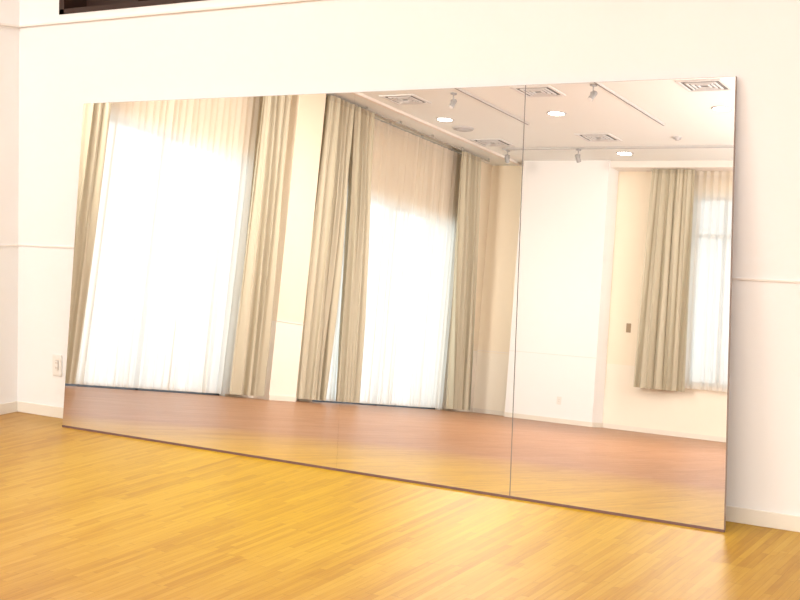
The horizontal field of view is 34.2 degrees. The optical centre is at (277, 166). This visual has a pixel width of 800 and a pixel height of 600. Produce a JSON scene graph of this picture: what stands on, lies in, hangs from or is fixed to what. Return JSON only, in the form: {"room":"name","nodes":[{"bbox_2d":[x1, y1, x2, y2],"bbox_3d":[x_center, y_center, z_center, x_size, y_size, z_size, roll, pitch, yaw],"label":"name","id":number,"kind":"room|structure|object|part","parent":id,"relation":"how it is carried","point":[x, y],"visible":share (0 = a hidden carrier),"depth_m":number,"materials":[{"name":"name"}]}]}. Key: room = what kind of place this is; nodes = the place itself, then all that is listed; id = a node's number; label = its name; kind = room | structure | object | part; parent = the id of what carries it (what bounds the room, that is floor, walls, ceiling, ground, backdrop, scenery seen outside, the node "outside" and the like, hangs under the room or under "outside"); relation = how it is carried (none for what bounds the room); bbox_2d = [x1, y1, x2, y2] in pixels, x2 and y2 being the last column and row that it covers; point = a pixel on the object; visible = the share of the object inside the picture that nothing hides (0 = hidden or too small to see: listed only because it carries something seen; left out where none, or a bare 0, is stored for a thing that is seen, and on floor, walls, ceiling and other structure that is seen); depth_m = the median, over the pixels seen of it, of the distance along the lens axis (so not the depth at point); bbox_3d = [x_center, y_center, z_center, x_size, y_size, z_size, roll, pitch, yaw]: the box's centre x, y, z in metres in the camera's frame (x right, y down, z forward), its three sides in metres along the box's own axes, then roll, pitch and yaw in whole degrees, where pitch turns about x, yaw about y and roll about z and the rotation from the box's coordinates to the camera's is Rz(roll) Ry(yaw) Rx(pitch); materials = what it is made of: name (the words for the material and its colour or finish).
{"room":"dance studio","nodes":[
{"label":"dance studio","id":0,"kind":"room"},
{"bbox_2d":[0,0,18,403],"bbox_3d":[-3.320,-0.607,8.711,4.184,4.098,0.700,0,-1,35],"label":"wall","id":1,"kind":"structure","parent":0,"point":[9,9],"depth_m":7.55,"materials":[{"name":"beige paper"}]},
{"bbox_2d":[0,401,16,414],"bbox_3d":[-1.679,1.406,7.394,0.010,0.062,0.490,0,-1,35],"label":"baseboard","id":2,"kind":"structure","parent":1,"relation":"attached to","point":[10,407],"depth_m":7.53,"materials":[{"name":"white plastic"}]},
{"bbox_2d":[0,412,799,599],"bbox_3d":[-3.809,1.431,0.419,12.984,0.120,14.748,0,-1,35],"label":"floor","id":3,"kind":"structure","parent":0,"point":[85,515],"depth_m":4.95,"materials":[{"name":"brown wood"}]},
{"bbox_2d":[62,76,736,532],"bbox_3d":[0.329,0.537,6.167,3.601,1.797,0.176,0,-1,35],"label":"wall mirror","id":4,"kind":"object","parent":3,"relation":"on","point":[518,292],"visible":1,"depth_m":5.90,"materials":[{"name":"silver mirror"}]},
{"bbox_3d":[-0.408,0.537,6.684,1.800,1.796,0.006,0,-6,35],"label":"mirror panel","id":5,"kind":"part","parent":4,"relation":"part of","materials":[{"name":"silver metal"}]},
{"bbox_3d":[0.687,0.534,5.906,0.889,1.796,0.006,0,-6,35],"label":"mirror panel","id":6,"kind":"part","parent":4,"relation":"part of","materials":[{"name":"silver metal"}]},
{"bbox_3d":[1.421,0.532,5.384,0.910,1.796,0.006,0,-6,35],"label":"mirror panel","id":7,"kind":"part","parent":4,"relation":"part of","materials":[{"name":"silver metal"}]},
{"bbox_2d":[17,0,799,515],"bbox_3d":[2.117,-0.617,5.154,8.800,4.098,0.200,0,-1,35],"label":"wall","id":8,"kind":"structure","parent":0,"point":[315,46],"depth_m":5.92,"materials":[{"name":"beige paper"}]},
{"bbox_2d":[52,354,61,375],"bbox_3d":[-1.268,1.139,7.411,0.074,0.120,0.012,0,-1,35],"label":"wall outlet","id":9,"kind":"object","parent":8,"relation":"attached to","point":[57,359],"visible":1,"depth_m":7.41,"materials":[{"name":"white plastic"}]},
{"bbox_2d":[59,0,203,14],"bbox_3d":[-0.739,-1.344,7.189,1.130,0.935,0.204,0,-1,35],"label":"window","id":10,"kind":"structure","parent":8,"relation":"in","point":[65,6],"depth_m":7.31,"materials":[{"name":"brown wood"}]},
{"bbox_2d":[0,0,312,27],"bbox_3d":[1.833,-0.839,4.929,8.600,0.012,0.500,0,-1,35],"label":"trim","id":11,"kind":"structure","parent":8,"relation":"attached to","point":[282,1],"depth_m":6.98,"materials":[{"name":"white"}]},
{"bbox_2d":[0,244,799,282],"bbox_3d":[1.829,0.449,4.918,8.600,0.009,0.500,0,-1,35],"label":"trim","id":12,"kind":"structure","parent":8,"relation":"attached to","point":[747,279],"depth_m":5.19,"materials":[{"name":"white"}]},
{"bbox_2d":[17,401,799,531],"bbox_3d":[1.967,1.400,5.110,8.600,0.062,0.010,0,-1,35],"label":"baseboard","id":13,"kind":"structure","parent":8,"relation":"attached to","point":[774,520],"depth_m":5.17,"materials":[{"name":"white plastic"}]}
]}

